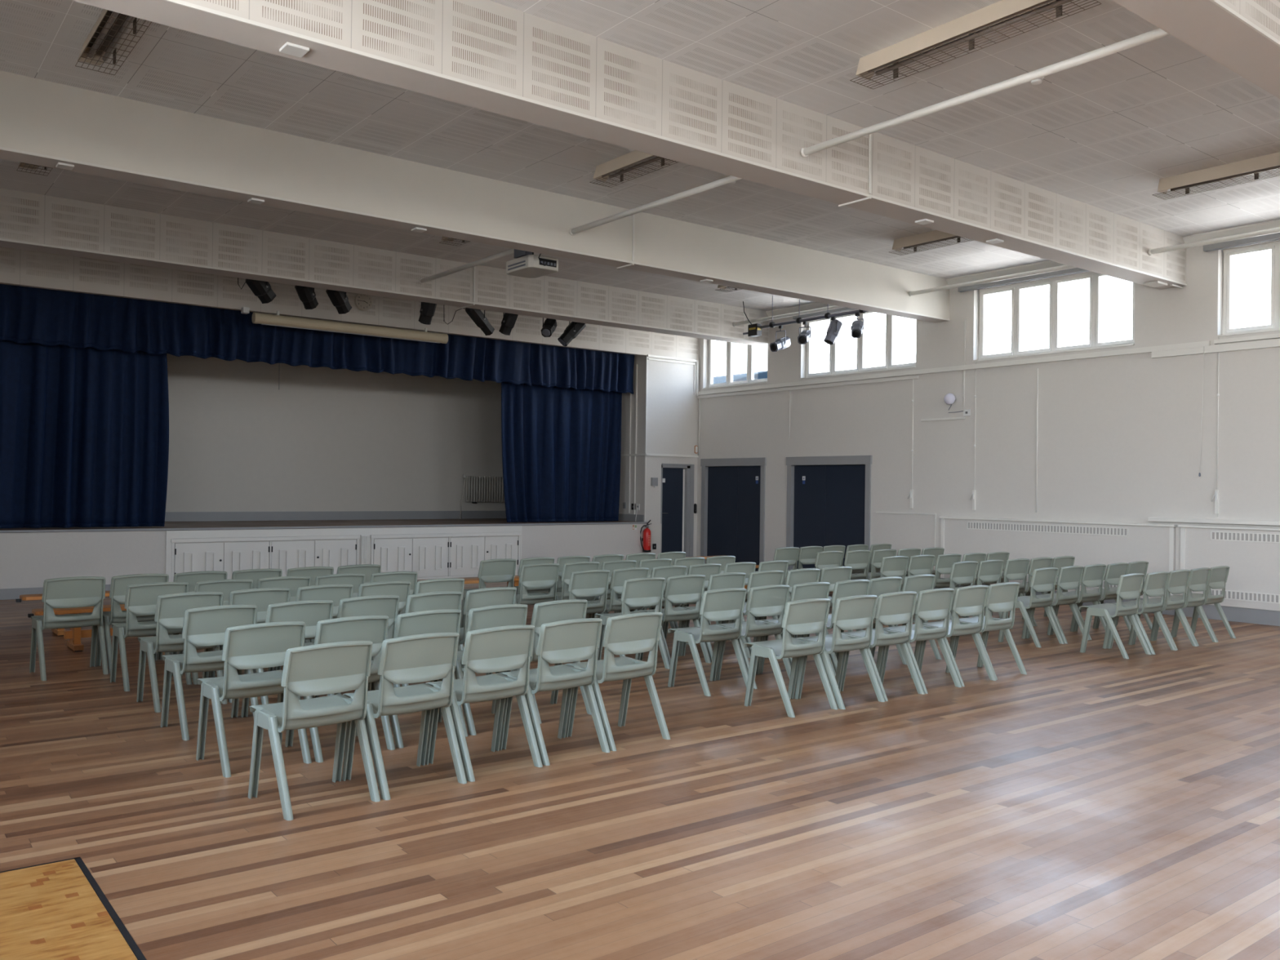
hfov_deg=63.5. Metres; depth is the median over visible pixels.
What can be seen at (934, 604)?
chair
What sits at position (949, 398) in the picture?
wall speaker
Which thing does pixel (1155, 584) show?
chair
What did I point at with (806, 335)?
spotlight
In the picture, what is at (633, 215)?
conduit
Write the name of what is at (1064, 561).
chair
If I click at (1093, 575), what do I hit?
chair
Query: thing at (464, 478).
pipe
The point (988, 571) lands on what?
chair
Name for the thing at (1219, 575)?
chair
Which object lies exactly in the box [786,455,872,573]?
door
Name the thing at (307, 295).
spotlight
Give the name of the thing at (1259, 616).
baseboard
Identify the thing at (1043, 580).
chair
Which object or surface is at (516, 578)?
bench
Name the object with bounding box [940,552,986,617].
chair
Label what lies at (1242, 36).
ceiling beam
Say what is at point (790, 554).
chair
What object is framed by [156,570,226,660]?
chair
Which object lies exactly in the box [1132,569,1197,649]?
chair
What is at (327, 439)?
wall
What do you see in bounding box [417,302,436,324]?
spotlight
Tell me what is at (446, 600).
chair
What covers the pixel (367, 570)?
chair
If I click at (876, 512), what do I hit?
trim
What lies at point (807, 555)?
chair
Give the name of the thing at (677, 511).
door
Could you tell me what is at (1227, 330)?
window
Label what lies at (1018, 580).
grille
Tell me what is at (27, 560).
stage
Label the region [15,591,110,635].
bench
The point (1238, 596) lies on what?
grille
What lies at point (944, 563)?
chair
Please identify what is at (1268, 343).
trim
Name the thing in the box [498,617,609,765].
chair
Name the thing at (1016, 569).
chair
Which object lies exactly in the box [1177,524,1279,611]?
radiator cover
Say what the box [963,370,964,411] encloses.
conduit
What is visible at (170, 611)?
chair
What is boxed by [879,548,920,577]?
chair
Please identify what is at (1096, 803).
floor
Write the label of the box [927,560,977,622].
chair
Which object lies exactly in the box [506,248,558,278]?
ceiling projector
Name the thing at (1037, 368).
conduit
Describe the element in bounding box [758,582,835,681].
chair
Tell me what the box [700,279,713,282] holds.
cover plate
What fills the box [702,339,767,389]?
window
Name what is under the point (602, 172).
ceiling light
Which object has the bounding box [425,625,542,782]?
chair
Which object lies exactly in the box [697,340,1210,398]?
trim
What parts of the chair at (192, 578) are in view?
leg, backrest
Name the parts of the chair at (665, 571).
leg, seat, backrest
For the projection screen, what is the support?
attached to the wall header
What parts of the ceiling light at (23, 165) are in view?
casing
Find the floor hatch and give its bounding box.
[0,857,146,959]
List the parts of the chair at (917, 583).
leg, backrest, leg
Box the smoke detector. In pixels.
[1031,76,1044,84]
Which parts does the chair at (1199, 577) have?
leg, leg, seat, leg, backrest, leg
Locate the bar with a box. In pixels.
[760,295,868,328]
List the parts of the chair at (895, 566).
seat, backrest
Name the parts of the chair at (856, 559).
backrest, seat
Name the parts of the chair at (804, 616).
leg, rail, leg, seat, leg, backrest, rail, leg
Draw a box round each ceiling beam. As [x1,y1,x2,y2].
[0,70,949,322]
[0,187,769,345]
[71,0,1186,289]
[1112,0,1279,98]
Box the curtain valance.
[0,284,634,394]
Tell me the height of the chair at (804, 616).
0.790 m
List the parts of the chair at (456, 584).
backrest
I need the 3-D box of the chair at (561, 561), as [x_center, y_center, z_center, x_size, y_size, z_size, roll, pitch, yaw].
[-0.842,1.232,11.585,0.479,0.790,0.503,1,-1,-40]
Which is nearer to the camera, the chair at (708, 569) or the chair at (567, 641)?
the chair at (567, 641)
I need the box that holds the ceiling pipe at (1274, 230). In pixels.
[1147,226,1279,255]
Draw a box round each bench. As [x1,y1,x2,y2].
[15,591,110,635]
[27,604,126,651]
[464,576,519,586]
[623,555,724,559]
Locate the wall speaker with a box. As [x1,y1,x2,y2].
[943,393,963,413]
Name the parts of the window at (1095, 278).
sash, sash, sill, sash, sash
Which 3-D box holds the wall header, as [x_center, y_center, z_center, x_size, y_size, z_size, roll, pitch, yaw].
[-4.703,-2.859,16.226,14.820,0.742,0.120,1,-1,-38]
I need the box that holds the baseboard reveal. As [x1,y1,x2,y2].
[618,513,644,521]
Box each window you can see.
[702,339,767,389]
[800,309,915,379]
[972,271,1134,361]
[1217,240,1279,337]
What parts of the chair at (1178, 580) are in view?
leg, leg, seat, leg, backrest, leg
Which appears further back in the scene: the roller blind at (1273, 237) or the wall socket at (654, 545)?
the wall socket at (654, 545)
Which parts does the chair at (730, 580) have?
leg, seat, leg, backrest, leg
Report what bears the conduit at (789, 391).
attached to the wall at (1119, 436)
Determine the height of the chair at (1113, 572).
0.790 m
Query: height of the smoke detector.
0.061 m
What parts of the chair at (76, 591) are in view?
leg, rail, leg, seat, backrest, leg, leg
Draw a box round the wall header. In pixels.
[0,246,698,359]
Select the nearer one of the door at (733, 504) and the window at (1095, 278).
the window at (1095, 278)
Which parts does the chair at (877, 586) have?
leg, backrest, leg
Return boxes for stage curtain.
[0,339,168,528]
[501,382,622,522]
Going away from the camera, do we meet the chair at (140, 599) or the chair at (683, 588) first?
the chair at (140, 599)
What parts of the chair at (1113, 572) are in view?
leg, seat, leg, backrest, leg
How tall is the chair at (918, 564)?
0.790 m
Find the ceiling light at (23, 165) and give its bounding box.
[16,162,52,175]
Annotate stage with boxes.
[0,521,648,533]
[0,523,661,589]
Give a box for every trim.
[165,525,522,582]
[621,453,698,457]
[627,364,637,514]
[644,355,647,521]
[647,354,698,395]
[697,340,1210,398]
[765,219,1279,316]
[875,511,936,570]
[920,417,964,421]
[1147,517,1279,525]
[1151,333,1279,358]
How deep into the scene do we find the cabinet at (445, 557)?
17.19 m
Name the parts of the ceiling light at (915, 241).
casing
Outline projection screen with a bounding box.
[251,311,448,343]
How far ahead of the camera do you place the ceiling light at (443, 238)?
13.30 m
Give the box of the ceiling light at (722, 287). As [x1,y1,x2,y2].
[715,284,742,292]
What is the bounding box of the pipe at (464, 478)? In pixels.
[460,478,466,519]
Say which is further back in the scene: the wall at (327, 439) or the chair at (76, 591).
the wall at (327, 439)
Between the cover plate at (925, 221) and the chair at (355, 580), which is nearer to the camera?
the chair at (355, 580)
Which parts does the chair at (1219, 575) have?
leg, seat, leg, backrest, leg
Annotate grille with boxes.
[966,521,1128,536]
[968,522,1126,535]
[976,572,1115,587]
[1000,573,1117,588]
[1210,531,1279,542]
[1210,588,1279,604]
[1212,532,1279,542]
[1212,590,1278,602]
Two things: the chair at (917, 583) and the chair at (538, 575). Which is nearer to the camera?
the chair at (917, 583)
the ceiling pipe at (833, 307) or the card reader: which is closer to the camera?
the ceiling pipe at (833, 307)
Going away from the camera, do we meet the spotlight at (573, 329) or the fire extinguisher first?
the spotlight at (573, 329)
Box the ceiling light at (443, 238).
[439,236,470,245]
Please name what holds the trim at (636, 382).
attached to the wall at (672, 408)
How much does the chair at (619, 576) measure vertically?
0.790 m
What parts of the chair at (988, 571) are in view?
seat, backrest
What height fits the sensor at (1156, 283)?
0.029 m
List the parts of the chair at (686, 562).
leg, backrest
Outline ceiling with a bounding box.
[0,0,1279,311]
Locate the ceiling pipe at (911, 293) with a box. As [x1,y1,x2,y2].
[908,264,1075,296]
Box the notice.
[631,524,636,529]
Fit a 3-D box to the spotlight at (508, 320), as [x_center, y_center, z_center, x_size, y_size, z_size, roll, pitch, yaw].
[-2.108,-2.558,16.603,0.227,0.468,0.342,1,-1,-38]
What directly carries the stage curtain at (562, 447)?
on the stage edge
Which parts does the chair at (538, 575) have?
seat, backrest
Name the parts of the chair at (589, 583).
seat, leg, backrest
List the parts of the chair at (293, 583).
backrest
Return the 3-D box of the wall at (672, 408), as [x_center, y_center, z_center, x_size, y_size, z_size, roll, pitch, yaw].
[-0.182,-0.712,21.358,1.320,4.842,2.660,1,-1,-38]
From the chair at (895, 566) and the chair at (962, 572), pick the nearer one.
the chair at (962, 572)
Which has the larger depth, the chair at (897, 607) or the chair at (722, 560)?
the chair at (722, 560)
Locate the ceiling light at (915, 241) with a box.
[888,230,973,255]
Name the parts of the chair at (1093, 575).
leg, leg, seat, leg, backrest, leg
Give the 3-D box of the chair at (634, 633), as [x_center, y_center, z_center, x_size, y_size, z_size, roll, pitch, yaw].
[-0.143,1.202,6.424,0.479,0.790,0.503,1,-1,-42]
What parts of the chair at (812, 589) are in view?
leg, seat, leg, backrest, leg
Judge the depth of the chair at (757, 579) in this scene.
9.70 m
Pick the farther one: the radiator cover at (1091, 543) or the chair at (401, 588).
the radiator cover at (1091, 543)
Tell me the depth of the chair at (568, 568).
10.50 m
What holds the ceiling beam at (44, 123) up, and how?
attached to the ceiling
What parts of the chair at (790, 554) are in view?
backrest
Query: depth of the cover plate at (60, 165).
8.69 m
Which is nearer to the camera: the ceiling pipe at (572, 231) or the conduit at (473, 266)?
the ceiling pipe at (572, 231)
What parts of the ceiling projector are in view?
mount arm, connector panel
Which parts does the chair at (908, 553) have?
backrest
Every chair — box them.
[29,576,108,680]
[95,573,170,673]
[110,582,191,691]
[136,591,227,712]
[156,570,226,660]
[160,604,258,740]
[178,578,256,684]
[195,621,311,777]
[208,587,290,702]
[231,568,282,588]
[240,600,334,717]
[248,640,380,820]
[255,576,311,671]
[275,584,353,670]
[284,615,395,762]
[286,566,333,586]
[309,573,364,642]
[312,595,399,697]
[336,564,381,583]
[342,632,466,799]
[357,581,410,613]
[364,609,467,747]
[369,571,417,660]
[401,591,462,686]
[414,577,464,650]
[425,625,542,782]
[438,604,527,735]
[457,586,516,675]
[460,558,516,627]
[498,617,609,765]
[502,599,591,724]
[513,557,554,605]
[515,563,559,604]
[542,561,604,638]
[556,555,590,591]
[564,612,670,751]
[568,569,614,654]
[587,567,648,617]
[588,554,623,600]
[595,560,636,613]
[595,577,670,669]
[607,552,655,613]
[618,558,675,628]
[631,565,688,644]
[639,574,711,665]
[653,556,705,628]
[657,551,685,565]
[664,563,726,640]
[667,587,748,696]
[680,572,751,662]
[686,555,735,625]
[715,584,791,688]
[724,561,755,639]
[724,570,783,654]
[733,560,788,622]
[743,598,838,717]
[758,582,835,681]
[761,568,820,637]
[773,546,799,577]
[787,546,822,570]
[794,566,853,637]
[794,595,884,709]
[803,579,870,671]
[814,545,845,573]
[814,551,842,581]
[828,550,871,595]
[840,591,924,701]
[843,544,868,573]
[843,576,906,664]
[851,549,897,608]
[868,543,891,572]
[871,574,942,659]
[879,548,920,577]
[880,555,913,622]
[880,587,961,693]
[906,547,944,575]
[906,555,939,622]
[915,553,966,620]
[918,585,995,686]
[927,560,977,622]
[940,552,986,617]
[949,582,1026,679]
[955,560,1009,629]
[967,551,1010,615]
[987,558,1035,629]
[997,567,1064,647]
[1018,557,1053,626]
[1026,565,1089,644]
[1044,555,1075,622]
[1051,564,1106,639]
[1075,562,1131,631]
[1078,573,1151,658]
[1094,560,1152,629]
[1107,571,1176,654]
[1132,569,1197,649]
[1152,567,1217,645]
[1172,565,1235,641]
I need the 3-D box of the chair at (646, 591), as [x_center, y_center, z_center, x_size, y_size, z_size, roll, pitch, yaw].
[-0.066,1.222,8.933,0.479,0.790,0.503,1,-1,-38]
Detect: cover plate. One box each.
[55,162,74,170]
[247,197,264,204]
[279,41,309,57]
[411,226,426,232]
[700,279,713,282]
[915,218,933,225]
[986,238,1004,244]
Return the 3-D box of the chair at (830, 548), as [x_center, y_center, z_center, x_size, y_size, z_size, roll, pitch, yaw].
[2.590,1.297,14.488,0.479,0.790,0.503,1,-1,-38]
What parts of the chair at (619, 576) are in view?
seat, backrest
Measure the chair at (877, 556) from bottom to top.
0.790 m
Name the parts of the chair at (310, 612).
leg, leg, backrest, seat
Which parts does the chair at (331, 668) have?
leg, rail, leg, seat, backrest, leg, rail, leg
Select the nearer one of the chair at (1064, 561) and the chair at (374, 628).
the chair at (374, 628)
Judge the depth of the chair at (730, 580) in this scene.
9.43 m
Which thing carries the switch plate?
attached to the wall at (672, 408)
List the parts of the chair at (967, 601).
leg, leg, seat, leg, backrest, leg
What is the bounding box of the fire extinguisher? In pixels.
[640,520,651,551]
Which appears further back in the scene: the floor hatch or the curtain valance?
the curtain valance
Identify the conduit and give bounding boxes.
[460,266,475,308]
[617,213,635,269]
[698,398,700,456]
[789,391,790,439]
[838,133,871,207]
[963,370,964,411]
[964,319,965,364]
[1035,368,1038,512]
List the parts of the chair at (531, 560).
seat, backrest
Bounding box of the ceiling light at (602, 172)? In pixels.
[589,150,679,187]
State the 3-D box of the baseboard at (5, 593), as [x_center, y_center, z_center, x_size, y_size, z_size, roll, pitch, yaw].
[-8.612,1.469,13.052,4.880,0.140,0.014,1,-1,-38]
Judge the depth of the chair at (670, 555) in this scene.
12.40 m
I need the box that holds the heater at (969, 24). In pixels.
[849,0,1102,89]
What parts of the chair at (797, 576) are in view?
backrest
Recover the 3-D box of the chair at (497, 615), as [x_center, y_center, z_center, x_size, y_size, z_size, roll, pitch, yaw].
[-1.018,1.193,6.764,0.479,0.790,0.503,1,-1,-41]
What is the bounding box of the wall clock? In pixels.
[354,293,373,311]
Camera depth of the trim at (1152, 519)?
12.83 m
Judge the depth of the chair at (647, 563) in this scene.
11.14 m
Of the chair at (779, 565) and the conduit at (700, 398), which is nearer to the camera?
the chair at (779, 565)
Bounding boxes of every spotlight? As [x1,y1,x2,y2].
[237,277,276,303]
[294,285,318,309]
[325,289,351,314]
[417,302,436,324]
[443,304,494,335]
[498,312,518,335]
[541,317,556,337]
[557,320,586,346]
[769,325,791,351]
[797,321,812,344]
[823,316,842,345]
[850,313,863,337]
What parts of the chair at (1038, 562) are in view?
leg, seat, leg, backrest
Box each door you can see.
[660,463,694,556]
[700,457,766,571]
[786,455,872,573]
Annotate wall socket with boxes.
[652,543,656,549]
[963,408,970,416]
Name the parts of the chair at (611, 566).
seat, backrest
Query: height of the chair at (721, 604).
0.790 m
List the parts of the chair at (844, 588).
seat, leg, leg, backrest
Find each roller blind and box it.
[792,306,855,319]
[957,267,1088,292]
[1203,232,1279,252]
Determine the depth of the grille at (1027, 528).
14.62 m
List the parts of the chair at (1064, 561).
leg, backrest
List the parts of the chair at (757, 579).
leg, seat, leg, leg, backrest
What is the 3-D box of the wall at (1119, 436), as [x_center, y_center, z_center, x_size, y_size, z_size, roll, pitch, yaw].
[6.651,-0.622,13.852,0.250,4.962,23.300,1,-1,-38]
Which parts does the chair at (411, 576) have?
backrest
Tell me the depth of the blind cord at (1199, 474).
13.02 m
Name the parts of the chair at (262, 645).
leg, rail, leg, seat, backrest, leg, leg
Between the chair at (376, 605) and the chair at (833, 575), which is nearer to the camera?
the chair at (376, 605)
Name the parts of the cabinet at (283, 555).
door, door, door, door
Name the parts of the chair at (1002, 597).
leg, seat, leg, leg, backrest, leg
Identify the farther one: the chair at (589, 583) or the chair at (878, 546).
the chair at (878, 546)
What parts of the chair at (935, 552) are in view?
backrest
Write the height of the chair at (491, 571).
0.790 m
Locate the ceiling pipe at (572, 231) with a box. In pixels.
[568,175,741,235]
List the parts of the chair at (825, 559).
backrest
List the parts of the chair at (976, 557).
seat, backrest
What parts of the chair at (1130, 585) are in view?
leg, rail, seat, leg, leg, backrest, leg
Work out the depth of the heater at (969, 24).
7.23 m
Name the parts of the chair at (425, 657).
leg, leg, seat, backrest, leg, rail, leg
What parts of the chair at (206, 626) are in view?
leg, rail, leg, seat, backrest, leg, leg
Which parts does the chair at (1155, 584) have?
leg, leg, seat, leg, backrest, leg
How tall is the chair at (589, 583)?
0.790 m
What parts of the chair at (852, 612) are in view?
leg, leg, seat, leg, rail, backrest, leg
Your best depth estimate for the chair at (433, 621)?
6.28 m
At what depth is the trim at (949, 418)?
16.09 m
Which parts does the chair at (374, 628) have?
leg, leg, backrest, seat, leg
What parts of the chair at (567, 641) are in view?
leg, rail, leg, seat, leg, backrest, rail, leg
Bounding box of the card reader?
[693,503,696,513]
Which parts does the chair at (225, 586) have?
leg, backrest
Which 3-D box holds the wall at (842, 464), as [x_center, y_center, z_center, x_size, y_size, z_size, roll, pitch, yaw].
[2.177,0.720,18.813,1.180,2.000,4.540,1,-1,-38]
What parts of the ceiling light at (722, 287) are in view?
casing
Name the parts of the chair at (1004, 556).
seat, backrest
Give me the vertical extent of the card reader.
0.196 m
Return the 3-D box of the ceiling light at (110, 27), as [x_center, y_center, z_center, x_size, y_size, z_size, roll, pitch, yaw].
[-3.586,-3.200,7.161,0.274,0.172,1.844,1,-1,-38]
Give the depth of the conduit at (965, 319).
15.81 m
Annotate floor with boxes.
[0,574,1279,959]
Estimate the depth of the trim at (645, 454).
20.23 m
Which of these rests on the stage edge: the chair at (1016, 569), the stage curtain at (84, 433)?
the stage curtain at (84, 433)
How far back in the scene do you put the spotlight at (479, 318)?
16.21 m
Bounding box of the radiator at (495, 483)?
[462,474,504,503]
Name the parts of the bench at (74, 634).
rail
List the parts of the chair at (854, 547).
seat, backrest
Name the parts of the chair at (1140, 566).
seat, backrest, leg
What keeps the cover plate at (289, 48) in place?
attached to the ceiling beam at (485, 55)
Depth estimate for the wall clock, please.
16.36 m
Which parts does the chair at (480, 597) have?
leg, seat, backrest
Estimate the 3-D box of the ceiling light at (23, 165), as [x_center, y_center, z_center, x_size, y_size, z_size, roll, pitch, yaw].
[-5.652,-3.206,9.849,0.274,0.172,1.764,1,-1,-38]
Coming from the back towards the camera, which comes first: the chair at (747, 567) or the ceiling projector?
the ceiling projector
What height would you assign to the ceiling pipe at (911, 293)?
0.081 m
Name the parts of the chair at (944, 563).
seat, backrest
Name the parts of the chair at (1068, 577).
leg, leg, seat, leg, backrest, leg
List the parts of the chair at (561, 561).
seat, backrest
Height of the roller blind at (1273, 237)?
0.128 m
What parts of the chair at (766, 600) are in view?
leg, leg, seat, leg, backrest, leg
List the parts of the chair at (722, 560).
backrest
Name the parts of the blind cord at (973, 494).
plate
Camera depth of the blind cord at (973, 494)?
15.66 m
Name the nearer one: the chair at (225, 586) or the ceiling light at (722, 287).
the chair at (225, 586)
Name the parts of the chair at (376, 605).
seat, backrest, leg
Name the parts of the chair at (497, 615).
leg, seat, leg, leg, backrest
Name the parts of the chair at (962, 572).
seat, backrest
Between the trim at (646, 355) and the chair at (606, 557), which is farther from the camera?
the trim at (646, 355)
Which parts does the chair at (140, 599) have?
leg, rail, leg, seat, backrest, leg, leg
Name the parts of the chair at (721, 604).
leg, rail, leg, seat, leg, backrest, leg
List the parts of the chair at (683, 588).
leg, seat, leg, backrest, leg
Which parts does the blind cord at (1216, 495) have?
plate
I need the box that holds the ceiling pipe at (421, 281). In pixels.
[418,248,514,284]
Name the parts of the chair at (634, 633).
leg, rail, leg, seat, leg, backrest, rail, leg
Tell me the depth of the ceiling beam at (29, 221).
14.03 m
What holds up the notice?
attached to the stage at (27, 560)
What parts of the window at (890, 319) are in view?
sash, sash, sill, sash, sash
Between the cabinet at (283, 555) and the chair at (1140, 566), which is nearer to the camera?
the chair at (1140, 566)
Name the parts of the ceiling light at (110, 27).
casing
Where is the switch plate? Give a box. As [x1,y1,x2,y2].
[622,502,626,508]
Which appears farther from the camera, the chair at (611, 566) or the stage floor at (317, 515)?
the stage floor at (317, 515)
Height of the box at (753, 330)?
0.642 m
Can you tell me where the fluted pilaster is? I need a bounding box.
[360,534,369,564]
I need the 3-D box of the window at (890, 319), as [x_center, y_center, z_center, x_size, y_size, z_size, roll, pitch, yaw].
[3.722,-2.355,17.601,0.220,1.110,2.512,1,-1,-38]
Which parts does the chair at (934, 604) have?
leg, seat, leg, leg, rail, backrest, leg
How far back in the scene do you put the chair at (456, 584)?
8.45 m
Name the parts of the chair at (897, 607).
leg, seat, leg, leg, rail, backrest, leg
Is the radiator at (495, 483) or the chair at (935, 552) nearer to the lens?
the chair at (935, 552)
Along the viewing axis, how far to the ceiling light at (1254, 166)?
10.34 m
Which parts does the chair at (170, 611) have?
leg, rail, leg, seat, backrest, leg, leg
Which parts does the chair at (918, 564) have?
backrest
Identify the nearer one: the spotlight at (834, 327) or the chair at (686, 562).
the chair at (686, 562)
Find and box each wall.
[165,353,505,511]
[618,355,697,556]
[672,464,865,468]
[696,240,1279,595]
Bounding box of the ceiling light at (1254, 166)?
[1152,151,1279,199]
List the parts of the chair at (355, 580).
backrest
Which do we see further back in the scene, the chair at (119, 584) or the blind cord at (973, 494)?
the blind cord at (973, 494)
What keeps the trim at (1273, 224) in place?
attached to the wall at (1119, 436)
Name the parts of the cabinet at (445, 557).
door, door, door, door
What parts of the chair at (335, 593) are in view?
leg, backrest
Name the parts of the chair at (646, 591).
leg, rail, seat, leg, backrest, leg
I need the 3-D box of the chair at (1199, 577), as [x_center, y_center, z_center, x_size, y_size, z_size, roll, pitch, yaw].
[5.761,1.311,10.962,0.479,0.790,0.503,1,-1,-38]
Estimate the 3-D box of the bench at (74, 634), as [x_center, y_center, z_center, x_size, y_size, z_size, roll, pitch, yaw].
[-4.406,1.383,10.158,2.780,0.375,0.380,1,-1,-38]
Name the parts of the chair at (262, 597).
leg, leg, backrest, leg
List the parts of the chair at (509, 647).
leg, leg, seat, backrest, leg, rail, leg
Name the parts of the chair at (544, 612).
seat, leg, leg, backrest, leg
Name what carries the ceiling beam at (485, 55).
attached to the ceiling
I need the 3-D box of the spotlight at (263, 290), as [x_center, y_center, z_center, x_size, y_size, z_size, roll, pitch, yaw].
[-5.219,-2.642,14.161,0.259,0.415,0.507,0,0,28]
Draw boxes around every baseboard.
[0,584,111,599]
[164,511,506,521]
[933,583,1279,626]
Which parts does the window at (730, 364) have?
sash, pane, sill, sash, pane, sash, pane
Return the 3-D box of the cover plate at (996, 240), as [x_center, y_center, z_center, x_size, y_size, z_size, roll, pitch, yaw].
[3.768,-2.534,10.983,0.130,0.019,0.130,1,-1,-38]
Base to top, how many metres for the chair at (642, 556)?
0.790 m
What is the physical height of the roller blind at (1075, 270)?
0.128 m
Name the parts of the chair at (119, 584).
leg, leg, seat, backrest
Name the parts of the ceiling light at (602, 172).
casing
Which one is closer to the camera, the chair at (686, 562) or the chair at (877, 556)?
the chair at (686, 562)
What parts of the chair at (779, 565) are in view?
backrest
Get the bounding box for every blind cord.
[907,378,913,509]
[969,361,976,511]
[1198,350,1204,476]
[1211,336,1219,516]
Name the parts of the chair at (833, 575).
seat, backrest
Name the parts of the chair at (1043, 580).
leg, leg, leg, seat, backrest, leg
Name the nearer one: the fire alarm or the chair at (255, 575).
the chair at (255, 575)
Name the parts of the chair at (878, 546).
seat, backrest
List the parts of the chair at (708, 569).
leg, backrest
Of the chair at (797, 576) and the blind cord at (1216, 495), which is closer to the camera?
the chair at (797, 576)
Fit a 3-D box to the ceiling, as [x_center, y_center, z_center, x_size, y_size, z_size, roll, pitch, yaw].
[0.855,-3.271,9.337,15.120,0.120,23.300,1,-1,-38]
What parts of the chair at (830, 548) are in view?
backrest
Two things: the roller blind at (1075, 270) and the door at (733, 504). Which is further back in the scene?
the door at (733, 504)
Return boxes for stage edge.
[0,518,645,533]
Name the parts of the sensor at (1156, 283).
casing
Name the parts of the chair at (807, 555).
seat, backrest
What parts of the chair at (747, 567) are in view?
backrest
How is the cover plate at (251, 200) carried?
attached to the ceiling beam at (44, 123)
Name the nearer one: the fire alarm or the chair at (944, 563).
the chair at (944, 563)
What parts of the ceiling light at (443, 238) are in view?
casing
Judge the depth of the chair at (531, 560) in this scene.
11.12 m
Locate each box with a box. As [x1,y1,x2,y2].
[650,477,657,487]
[742,301,761,337]
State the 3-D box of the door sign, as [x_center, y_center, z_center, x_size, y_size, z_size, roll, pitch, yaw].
[2.928,0.002,18.496,0.003,0.140,0.070,1,-1,-38]
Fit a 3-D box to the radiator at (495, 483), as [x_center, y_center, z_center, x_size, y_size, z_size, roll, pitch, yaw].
[-2.852,0.186,20.835,1.590,0.570,0.170,1,-1,-38]
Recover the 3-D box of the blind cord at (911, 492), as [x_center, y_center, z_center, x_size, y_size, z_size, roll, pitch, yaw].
[4.341,-0.605,16.575,0.049,2.150,0.074,1,-1,-38]
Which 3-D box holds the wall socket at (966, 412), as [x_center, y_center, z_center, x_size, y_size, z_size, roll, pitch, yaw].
[4.984,-1.028,15.786,0.016,0.100,0.120,1,-1,-38]
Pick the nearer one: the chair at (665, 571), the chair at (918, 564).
the chair at (665, 571)
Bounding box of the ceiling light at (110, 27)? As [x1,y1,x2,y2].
[75,8,151,75]
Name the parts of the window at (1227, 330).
sill, sash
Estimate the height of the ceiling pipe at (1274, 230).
0.081 m
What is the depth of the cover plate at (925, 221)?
10.21 m
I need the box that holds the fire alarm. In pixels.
[694,445,697,453]
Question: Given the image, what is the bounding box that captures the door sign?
[802,475,805,484]
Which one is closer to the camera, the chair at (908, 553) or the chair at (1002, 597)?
the chair at (1002, 597)
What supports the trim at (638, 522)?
attached to the stage edge
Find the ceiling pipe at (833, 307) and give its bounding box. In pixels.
[732,305,844,326]
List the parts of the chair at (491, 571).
leg, seat, backrest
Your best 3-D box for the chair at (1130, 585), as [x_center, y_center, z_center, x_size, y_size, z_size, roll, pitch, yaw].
[4.621,1.290,10.068,0.479,0.790,0.503,1,-1,-38]
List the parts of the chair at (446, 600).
backrest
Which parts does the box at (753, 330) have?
casing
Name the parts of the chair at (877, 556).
seat, backrest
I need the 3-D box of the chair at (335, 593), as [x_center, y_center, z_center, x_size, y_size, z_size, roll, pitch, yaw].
[-2.490,1.183,7.949,0.479,0.790,0.503,1,-1,-41]
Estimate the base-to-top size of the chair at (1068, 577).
0.790 m
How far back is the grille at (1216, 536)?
12.59 m
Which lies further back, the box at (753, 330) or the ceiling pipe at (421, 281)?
the box at (753, 330)
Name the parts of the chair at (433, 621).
leg, leg, backrest, leg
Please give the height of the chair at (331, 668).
0.790 m
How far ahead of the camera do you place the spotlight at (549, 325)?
16.97 m
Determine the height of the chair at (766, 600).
0.790 m
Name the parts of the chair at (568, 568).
seat, backrest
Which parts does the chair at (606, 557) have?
backrest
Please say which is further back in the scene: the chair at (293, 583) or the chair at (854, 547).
the chair at (854, 547)
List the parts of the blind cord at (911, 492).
plate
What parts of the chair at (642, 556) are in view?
backrest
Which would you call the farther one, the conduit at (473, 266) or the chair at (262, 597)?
the conduit at (473, 266)
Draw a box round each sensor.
[240,306,249,314]
[1143,280,1182,288]
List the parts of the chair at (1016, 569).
seat, backrest, leg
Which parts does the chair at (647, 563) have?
backrest, leg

